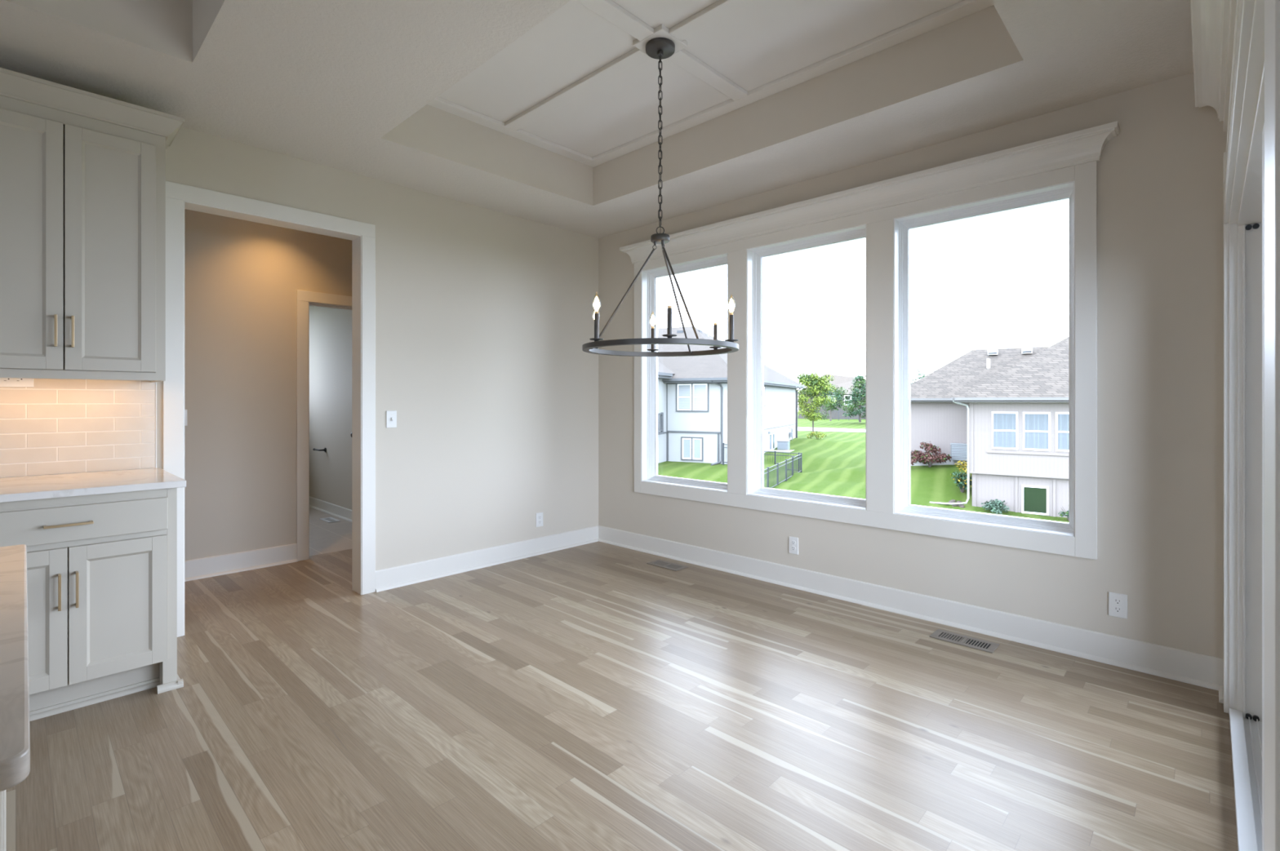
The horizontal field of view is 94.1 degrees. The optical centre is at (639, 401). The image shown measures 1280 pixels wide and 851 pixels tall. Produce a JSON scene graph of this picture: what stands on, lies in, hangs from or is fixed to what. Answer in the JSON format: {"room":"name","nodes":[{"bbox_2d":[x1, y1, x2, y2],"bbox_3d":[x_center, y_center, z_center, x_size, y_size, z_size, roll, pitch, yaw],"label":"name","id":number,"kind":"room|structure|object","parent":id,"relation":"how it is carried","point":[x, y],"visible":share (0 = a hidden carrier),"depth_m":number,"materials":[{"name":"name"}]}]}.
{"room":"dining room","nodes":[
{"label":"dining room","id":0,"kind":"room"},
{"bbox_2d":[184,208,351,560],"bbox_3d":[-3.108,-0.106,4.362,0.090,2.744,3.220,0,0,44],"label":"wall","id":1,"kind":"structure","parent":0,"point":[242,278],"depth_m":4.45,"materials":[{"name":"beige paint"}]},
{"bbox_2d":[184,409,187,426],"bbox_3d":[-3.215,0.118,4.173,0.018,0.115,0.071,0,0,44],"label":"light switch","id":2,"kind":"object","parent":1,"relation":"attached to","point":[185,411],"visible":0.2,"depth_m":4.19,"materials":[{"name":"white plastic"}]},
{"bbox_2d":[184,543,297,582],"bbox_3d":[-3.441,1.195,3.925,0.032,0.140,2.130,0,0,44],"label":"baseboard","id":3,"kind":"structure","parent":1,"relation":"attached to","point":[215,566],"depth_m":4.42,"materials":[{"name":"white paint"}]},
{"bbox_2d":[296,289,351,561],"bbox_3d":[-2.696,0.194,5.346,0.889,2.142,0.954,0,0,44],"label":"door frame","id":4,"kind":"structure","parent":1,"relation":"in","point":[304,299],"depth_m":4.73,"materials":[{"name":"white paint"}]},
{"bbox_2d":[0,127,598,570],"bbox_3d":[-3.131,-0.106,2.611,0.120,2.744,7.855,0,0,44],"label":"wall","id":5,"kind":"structure","parent":0,"point":[484,320],"depth_m":4.41,"materials":[{"name":"beige paint"}]},
{"bbox_2d":[0,378,155,477],"bbox_3d":[-2.791,0.116,2.871,0.011,0.470,0.711,0,0,44],"label":"tile backsplash","id":6,"kind":"structure","parent":5,"relation":"attached to","point":[52,426],"depth_m":2.91,"materials":[{"name":"beige tile"}]},
{"bbox_2d":[0,377,33,386],"bbox_3d":[-2.895,-0.092,2.748,0.009,0.054,0.136,0,0,44],"label":"double outlet","id":7,"kind":"object","parent":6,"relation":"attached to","point":[4,382],"visible":0.7,"depth_m":2.75,"materials":[{"name":"white plastic"}]},
{"bbox_2d":[1,377,10,382],"bbox_3d":[-2.907,-0.101,2.732,0.004,0.034,0.028,0,0,44],"label":"receptacle","id":8,"kind":"object","parent":7,"relation":"attached to","point":[3,380],"depth_m":2.73,"materials":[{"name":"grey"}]},
{"bbox_2d":[14,377,23,382],"bbox_3d":[-2.879,-0.101,2.762,0.004,0.034,0.028,0,0,44],"label":"receptacle","id":9,"kind":"object","parent":7,"relation":"attached to","point":[16,380],"depth_m":2.76,"materials":[{"name":"grey plastic"}]},
{"bbox_2d":[0,67,184,382],"bbox_3d":[-2.627,-0.737,2.757,0.404,1.277,0.772,0,0,44],"label":"upper cabinet","id":10,"kind":"object","parent":5,"relation":"attached to","point":[82,173],"visible":1,"depth_m":2.66,"materials":[{"name":"beige paint"}]},
{"bbox_2d":[155,382,156,467],"bbox_3d":[-2.543,0.127,3.130,0.013,0.449,0.004,0,0,44],"label":"trim","id":11,"kind":"structure","parent":5,"relation":"attached to","point":[156,383],"depth_m":3.13,"materials":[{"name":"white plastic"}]},
{"bbox_2d":[162,181,375,637],"bbox_3d":[-2.191,0.050,3.597,0.158,2.431,1.107,0,0,44],"label":"door frame","id":12,"kind":"structure","parent":5,"relation":"in","point":[179,197],"depth_m":3.65,"materials":[{"name":"white paint"}]},
{"bbox_2d":[386,410,396,427],"bbox_3d":[-1.681,0.124,4.032,0.018,0.115,0.071,0,0,44],"label":"light switch","id":13,"kind":"object","parent":5,"relation":"attached to","point":[391,415],"visible":1,"depth_m":4.03,"materials":[{"name":"white plastic"}]},
{"bbox_2d":[375,525,598,592],"bbox_3d":[-1.059,1.198,4.673,0.032,0.135,2.009,0,0,44],"label":"baseboard","id":14,"kind":"structure","parent":5,"relation":"attached to","point":[395,577],"depth_m":4.50,"materials":[{"name":"white paint"}]},
{"bbox_2d":[536,512,542,527],"bbox_3d":[-0.831,0.983,4.929,0.009,0.115,0.071,0,0,44],"label":"wall outlet","id":15,"kind":"object","parent":5,"relation":"attached to","point":[539,516],"visible":1,"depth_m":4.93,"materials":[{"name":"white plastic"}]},
{"bbox_2d":[310,514,350,554],"bbox_3d":[-4.012,1.265,5.863,3.300,0.001,1.945,0,0,44],"label":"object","id":16,"kind":"structure","parent":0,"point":[326,514],"depth_m":5.66,"materials":[{"name":"beige tile"}]},
{"bbox_2d":[309,306,351,510],"bbox_3d":[-3.147,-0.106,6.447,2.845,2.743,0.095,0,0,44],"label":"wall","id":17,"kind":"structure","parent":0,"point":[330,329],"depth_m":6.69,"materials":[{"name":"beige paint"}]},
{"bbox_2d":[312,448,326,452],"bbox_3d":[-3.675,0.560,6.831,0.201,0.052,0.079,0,0,44],"label":"paper holder","id":18,"kind":"object","parent":17,"relation":"attached to","point":[325,449],"visible":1,"depth_m":6.79,"materials":[{"name":"black metal"}]},
{"bbox_2d":[309,496,351,522],"bbox_3d":[-3.191,1.208,6.401,2.845,0.115,0.032,0,0,44],"label":"baseboard","id":19,"kind":"structure","parent":17,"relation":"attached to","point":[344,513],"depth_m":6.64,"materials":[{"name":"white paint"}]},
{"bbox_2d":[0,0,1193,238],"bbox_3d":[-1.578,-1.728,1.129,4.293,0.500,8.175,0,0,44],"label":"ceiling","id":20,"kind":"structure","parent":0,"point":[349,86],"depth_m":2.92,"materials":[{"name":"white paint"}]},
{"bbox_2d":[427,0,993,167],"bbox_3d":[0.101,-1.779,2.964,2.788,0.024,1.602,0,0,44],"label":"trim","id":21,"kind":"structure","parent":20,"relation":"attached to","point":[608,10],"depth_m":3.18,"materials":[{"name":"white paint"}]},
{"bbox_2d":[582,37,738,356],"bbox_3d":[0.101,-1.008,2.964,0.772,1.518,0.796,0,0,0],"label":"chandelier","id":22,"kind":"object","parent":21,"relation":"hanging from","point":[658,48],"visible":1,"depth_m":2.93,"materials":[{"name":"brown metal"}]},
{"bbox_2d":[5,507,1238,850],"bbox_3d":[-3.163,1.305,2.751,8.825,0.080,8.015,0,0,44],"label":"floor","id":23,"kind":"structure","parent":0,"point":[596,696],"depth_m":2.28,"materials":[{"name":"brown wood"}]},
{"bbox_2d":[0,790,5,850],"bbox_3d":[-1.504,0.823,0.629,1.075,0.884,1.134,0,0,44],"label":"kitchen island","id":24,"kind":"object","parent":23,"relation":"on","point":[2,794],"visible":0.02,"depth_m":1.35,"materials":[{"name":"beige paint"}]},
{"bbox_2d":[0,544,30,791],"bbox_3d":[-1.493,0.366,0.573,1.255,0.030,1.268,0,0,44],"label":"island countertop","id":25,"kind":"structure","parent":24,"relation":"on","point":[15,732],"depth_m":0.78,"materials":[{"name":"stone"}]},
{"bbox_2d":[0,488,183,721],"bbox_3d":[-2.515,0.823,2.612,0.766,0.884,0.717,0,0,44],"label":"base cabinet","id":26,"kind":"object","parent":23,"relation":"on","point":[102,569],"visible":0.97,"depth_m":2.45,"materials":[{"name":"beige paint"}]},
{"bbox_2d":[0,467,186,502],"bbox_3d":[-2.523,0.366,2.618,0.725,0.030,0.736,0,0,44],"label":"countertop","id":27,"kind":"structure","parent":26,"relation":"on","point":[14,489],"depth_m":2.56,"materials":[{"name":"stone"}]},
{"bbox_2d":[320,517,340,522],"bbox_3d":[-3.289,1.261,6.317,0.280,0.005,0.120,0,0,44],"label":"floor vent","id":28,"kind":"object","parent":23,"relation":"in","point":[327,519],"visible":1,"depth_m":6.29,"materials":[{"name":"white metal"}]},
{"bbox_2d":[324,518,334,521],"bbox_3d":[-3.289,1.261,6.317,0.224,0.003,0.056,0,0,44],"label":"grille","id":29,"kind":"object","parent":28,"relation":"attached to","point":[325,519],"depth_m":6.33,"materials":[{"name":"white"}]},
{"bbox_2d":[646,560,688,571],"bbox_3d":[0.209,1.262,4.577,0.300,0.005,0.145,0,0,44],"label":"floor vent","id":30,"kind":"object","parent":23,"relation":"in","point":[660,563],"visible":1,"depth_m":4.57,"materials":[{"name":"beige metal"}]},
{"bbox_2d":[653,561,681,568],"bbox_3d":[0.209,1.262,4.577,0.244,0.003,0.081,0,0,44],"label":"grille","id":31,"kind":"object","parent":30,"relation":"attached to","point":[664,564],"depth_m":4.57,"materials":[{"name":"beige metal"}]},
{"bbox_2d":[929,629,999,653],"bbox_3d":[1.707,1.262,3.138,0.300,0.005,0.145,0,0,44],"label":"floor vent","id":32,"kind":"object","parent":23,"relation":"in","point":[975,643],"visible":1,"depth_m":3.13,"materials":[{"name":"beige metal"}]},
{"bbox_2d":[937,631,991,648],"bbox_3d":[1.707,1.262,3.138,0.245,0.003,0.081,0,0,44],"label":"grille","id":33,"kind":"object","parent":32,"relation":"attached to","point":[948,636],"depth_m":3.14,"materials":[{"name":"beige metal"}]},
{"bbox_2d":[598,72,1226,658],"bbox_3d":[1.166,-0.106,4.050,4.353,2.743,0.160,0,0,44],"label":"wall","id":34,"kind":"structure","parent":0,"point":[1160,180],"depth_m":2.86,"materials":[{"name":"beige paint"}]},
{"bbox_2d":[641,253,728,493],"bbox_3d":[0.392,-0.209,4.779,0.908,1.799,0.174,0,0,44],"label":"window","id":35,"kind":"structure","parent":34,"relation":"in","point":[650,277],"depth_m":5.05,"materials":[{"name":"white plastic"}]},
{"bbox_2d":[788,536,798,555],"bbox_3d":[1.044,0.983,4.050,0.071,0.115,0.009,0,0,44],"label":"wall outlet","id":36,"kind":"object","parent":34,"relation":"attached to","point":[793,541],"visible":1,"depth_m":4.05,"materials":[{"name":"white plastic"}]},
{"bbox_2d":[746,224,866,510],"bbox_3d":[1.147,-0.209,4.058,0.902,1.799,0.174,0,0,44],"label":"window","id":37,"kind":"structure","parent":34,"relation":"in","point":[755,255],"depth_m":4.33,"materials":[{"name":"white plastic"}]},
{"bbox_2d":[619,120,1119,559],"bbox_3d":[1.119,-0.266,4.021,3.321,2.082,0.266,0,0,44],"label":"window","id":38,"kind":"structure","parent":34,"relation":"in","point":[903,226],"depth_m":3.58,"materials":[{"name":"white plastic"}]},
{"bbox_2d":[598,525,1223,690],"bbox_3d":[1.086,1.198,3.994,4.073,0.135,0.032,0,0,44],"label":"baseboard","id":39,"kind":"structure","parent":34,"relation":"attached to","point":[1205,671],"depth_m":3.31,"materials":[{"name":"white paint"}]},
{"bbox_2d":[1108,591,1127,618],"bbox_3d":[2.293,0.981,2.858,0.071,0.115,0.009,0,0,44],"label":"wall outlet","id":40,"kind":"object","parent":34,"relation":"attached to","point":[1117,602],"visible":1,"depth_m":2.85,"materials":[{"name":"white plastic"}]},
{"bbox_2d":[1113,606,1122,613],"bbox_3d":[2.292,1.000,2.856,0.034,0.028,0.004,0,0,44],"label":"receptacle","id":41,"kind":"object","parent":40,"relation":"attached to","point":[1116,609],"depth_m":2.85,"materials":[{"name":"grey plastic"}]},
{"bbox_2d":[1113,598,1122,604],"bbox_3d":[2.292,0.962,2.856,0.034,0.028,0.004,0,0,44],"label":"receptacle","id":42,"kind":"object","parent":40,"relation":"attached to","point":[1116,601],"depth_m":2.85,"materials":[{"name":"grey plastic"}]},
{"bbox_3d":[-0.083,-0.106,-0.297,0.160,2.744,7.855,0,0,44],"label":"wall","id":43,"kind":"structure","parent":0,"visible":0},
{"bbox_2d":[1218,686,1223,703],"bbox_3d":[2.500,1.198,2.549,0.032,0.135,0.170,0,0,44],"label":"baseboard","id":44,"kind":"structure","parent":43,"relation":"attached to","point":[1221,689],"depth_m":2.53,"materials":[{"name":"white paint"}]},
{"bbox_2d":[1190,0,1279,850],"bbox_3d":[1.549,-0.021,1.490,0.266,2.572,2.819,0,0,44],"label":"door","id":45,"kind":"structure","parent":43,"relation":"in","point":[1236,43],"depth_m":2.00,"materials":[{"name":"white paint"}]},
{"label":"outside","id":46,"kind":"structure","parent":0,"visible":0},
{"bbox_2d":[657,412,1068,522],"bbox_3d":[11.215,3.458,75.061,147.400,1.587,148.100,0,0,44],"label":"lawn","id":47,"kind":"structure","parent":46,"point":[834,464],"depth_m":29.24,"materials":[{"name":"green plant"}]},
{"bbox_2d":[722,443,727,465],"bbox_3d":[4.916,2.831,30.562,1.436,1.293,0.106,0,0,25],"label":"metal fence","id":48,"kind":"object","parent":47,"relation":"on","point":[723,444],"visible":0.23,"depth_m":30.82,"materials":[{"name":"grey metal"}]},
{"bbox_2d":[657,317,804,466],"bbox_3d":[1.719,-0.835,39.508,14.100,9.600,22.700,0,0,25],"label":"house","id":49,"kind":"structure","parent":47,"relation":"on","point":[692,390],"depth_m":32.30,"materials":[{"name":"grey paint"}]},
{"bbox_2d":[678,386,690,408],"bbox_3d":[2.417,-0.208,32.123,0.695,1.187,0.010,0,0,25],"label":"blind","id":50,"kind":"object","parent":49,"relation":"hanging from","point":[684,392],"depth_m":32.13,"materials":[{"name":"grey"}]},
{"bbox_2d":[693,386,706,407],"bbox_3d":[3.189,-0.208,31.755,0.695,1.187,0.010,0,0,25],"label":"blind","id":51,"kind":"object","parent":49,"relation":"hanging from","point":[700,392],"depth_m":31.74,"materials":[{"name":"grey"}]},
{"bbox_2d":[788,427,793,440],"bbox_3d":[11.093,2.440,43.835,0.220,1.050,1.183,0,0,25],"label":"gas meter","id":52,"kind":"object","parent":49,"relation":"attached to","point":[791,434],"visible":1,"depth_m":43.98,"materials":[{"name":"grey metal"}]},
{"bbox_2d":[764,451,799,471],"bbox_3d":[7.641,3.417,33.640,2.746,1.225,0.106,0,0,25],"label":"metal fence","id":53,"kind":"object","parent":47,"relation":"on","point":[775,452],"visible":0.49,"depth_m":33.52,"materials":[{"name":"grey metal"}]},
{"bbox_2d":[769,449,795,452],"bbox_3d":[9.322,3.340,38.876,1.330,0.250,2.300,0,0,25],"label":"patio slab","id":54,"kind":"object","parent":47,"relation":"on","point":[788,451],"visible":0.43,"depth_m":38.40,"materials":[{"name":"concrete"}]},
{"bbox_2d":[776,440,790,450],"bbox_3d":[9.500,2.940,39.400,0.740,0.570,0.740,0,0,25],"label":"condenser","id":55,"kind":"object","parent":54,"relation":"on","point":[781,445],"visible":1,"depth_m":39.11,"materials":[{"name":"grey metal"}]},
{"bbox_2d":[764,453,802,488],"bbox_3d":[5.498,3.484,25.799,0.106,1.198,16.106,0,0,25],"label":"metal fence","id":56,"kind":"object","parent":47,"relation":"on","point":[771,468],"visible":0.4,"depth_m":28.77,"materials":[{"name":"grey metal"}]},
{"bbox_2d":[795,369,837,432],"bbox_3d":[15.099,0.093,52.143,3.481,5.607,3.560,0,0,44],"label":"maple tree","id":57,"kind":"object","parent":47,"relation":"on","point":[814,381],"visible":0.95,"depth_m":51.68,"materials":[{"name":"green plant"}]},
{"bbox_2d":[806,431,826,439],"bbox_3d":[13.560,2.695,45.760,1.231,0.792,1.529,0,0,-36],"label":"bush","id":58,"kind":"object","parent":47,"relation":"on","point":[820,436],"visible":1,"depth_m":45.63,"materials":[{"name":"green plant"}]},
{"bbox_2d":[797,373,866,418],"bbox_3d":[33.534,-0.785,96.080,15.600,7.300,11.200,0,0,20],"label":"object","id":59,"kind":"structure","parent":47,"relation":"on","point":[846,382],"depth_m":92.76,"materials":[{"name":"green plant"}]},
{"bbox_2d":[816,382,853,421],"bbox_3d":[23.835,0.058,73.627,4.976,4.895,4.558,0,0,44],"label":"shade tree","id":60,"kind":"object","parent":47,"relation":"on","point":[838,393],"visible":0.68,"depth_m":73.48,"materials":[{"name":"green plant"}]},
{"bbox_2d":[829,410,866,420],"bbox_3d":[29.625,2.060,84.000,4.167,1.510,3.979,0,0,44],"label":"fence","id":61,"kind":"object","parent":47,"relation":"on","point":[838,419],"visible":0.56,"depth_m":84.00,"materials":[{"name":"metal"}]},
{"bbox_2d":[842,373,866,422],"bbox_3d":[28.256,-0.393,76.028,4.250,6.242,4.480,0,0,44],"label":"spruce tree","id":62,"kind":"object","parent":47,"relation":"on","point":[851,411],"visible":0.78,"depth_m":75.71,"materials":[{"name":"green plant"}]},
{"bbox_2d":[911,368,934,384],"bbox_3d":[32.662,-0.419,69.735,7.185,6.876,6.085,0,0,44],"label":"tree","id":63,"kind":"object","parent":47,"relation":"on","point":[917,374],"visible":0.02,"depth_m":70.02,"materials":[{"name":"green plant"}]},
{"bbox_2d":[911,441,951,466],"bbox_3d":[13.306,2.490,27.413,2.030,1.280,1.888,0,0,44],"label":"bush","id":64,"kind":"object","parent":47,"relation":"on","point":[922,458],"visible":0.98,"depth_m":27.17,"materials":[{"name":"red plant"}]},
{"bbox_2d":[945,499,964,508],"bbox_3d":[12.300,4.022,23.215,0.698,0.218,0.989,0,0,34],"label":"mulch bed","id":65,"kind":"object","parent":47,"relation":"on","point":[952,500],"visible":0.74,"depth_m":23.04,"materials":[{"name":"brown"}]},
{"bbox_2d":[950,459,972,493],"bbox_3d":[13.282,3.114,24.256,0.995,1.424,1.144,0,0,44],"label":"bush","id":66,"kind":"object","parent":47,"relation":"on","point":[961,480],"visible":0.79,"depth_m":24.19,"materials":[{"name":"green plant"}]},
{"bbox_2d":[911,335,1068,517],"bbox_3d":[19.544,0.331,25.382,16.500,8.468,13.431,0,0,34],"label":"house","id":67,"kind":"structure","parent":47,"relation":"on","point":[1010,406],"depth_m":22.60,"materials":[{"name":"white"}]},
{"bbox_2d":[950,443,967,461],"bbox_3d":[14.531,2.310,26.962,0.820,0.750,0.440,0,0,34],"label":"condenser","id":68,"kind":"object","parent":67,"relation":"attached to","point":[958,451],"visible":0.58,"depth_m":26.82,"materials":[{"name":"grey metal"}]},
{"bbox_2d":[987,349,998,355],"bbox_3d":[17.212,-2.371,29.041,0.420,0.250,0.420,0,0,34],"label":"roof vent","id":69,"kind":"object","parent":67,"relation":"attached to","point":[993,352],"depth_m":28.88,"materials":[{"name":"white plastic"}]},
{"bbox_2d":[994,413,1015,448],"bbox_3d":[13.689,1.110,22.355,0.690,1.270,0.016,0,0,34],"label":"curtain","id":70,"kind":"object","parent":67,"relation":"hanging from","point":[1004,424],"depth_m":22.34,"materials":[{"name":"grey fabric"}]},
{"bbox_2d":[1022,347,1032,354],"bbox_3d":[18.368,-2.371,28.251,0.420,0.250,0.420,0,0,34],"label":"roof vent","id":71,"kind":"object","parent":67,"relation":"attached to","point":[1024,351],"depth_m":28.09,"materials":[{"name":"white plastic"}]},
{"bbox_2d":[1025,413,1048,448],"bbox_3d":[14.511,1.110,21.793,0.690,1.270,0.016,0,0,34],"label":"curtain","id":72,"kind":"object","parent":67,"relation":"hanging from","point":[1036,424],"depth_m":21.78,"materials":[{"name":"grey fabric"}]},
{"bbox_2d":[1057,414,1067,449],"bbox_3d":[15.332,1.110,21.232,0.690,1.270,0.016,0,0,34],"label":"curtain","id":73,"kind":"object","parent":67,"relation":"hanging from","point":[1062,419],"depth_m":21.34,"materials":[{"name":"grey fabric"}]},
{"bbox_2d":[981,499,1010,514],"bbox_3d":[13.264,3.996,22.076,0.933,0.711,1.186,0,0,3],"label":"bush","id":74,"kind":"object","parent":47,"relation":"on","point":[997,507],"visible":0.98,"depth_m":21.98,"materials":[{"name":"green plant"}]},
{"bbox_2d":[1057,507,1068,520],"bbox_3d":[15.060,3.979,20.831,0.607,0.744,0.579,0,0,2],"label":"plant","id":75,"kind":"object","parent":47,"relation":"on","point":[1064,513],"visible":0.23,"depth_m":20.91,"materials":[{"name":"green plant"}]},
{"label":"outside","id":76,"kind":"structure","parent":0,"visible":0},
{"bbox_2d":[797,426,866,432],"bbox_3d":[12.714,2.898,66.539,43.062,0.323,10.225,0,0,29],"label":"street","id":77,"kind":"structure","parent":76,"point":[799,428],"depth_m":62.37,"materials":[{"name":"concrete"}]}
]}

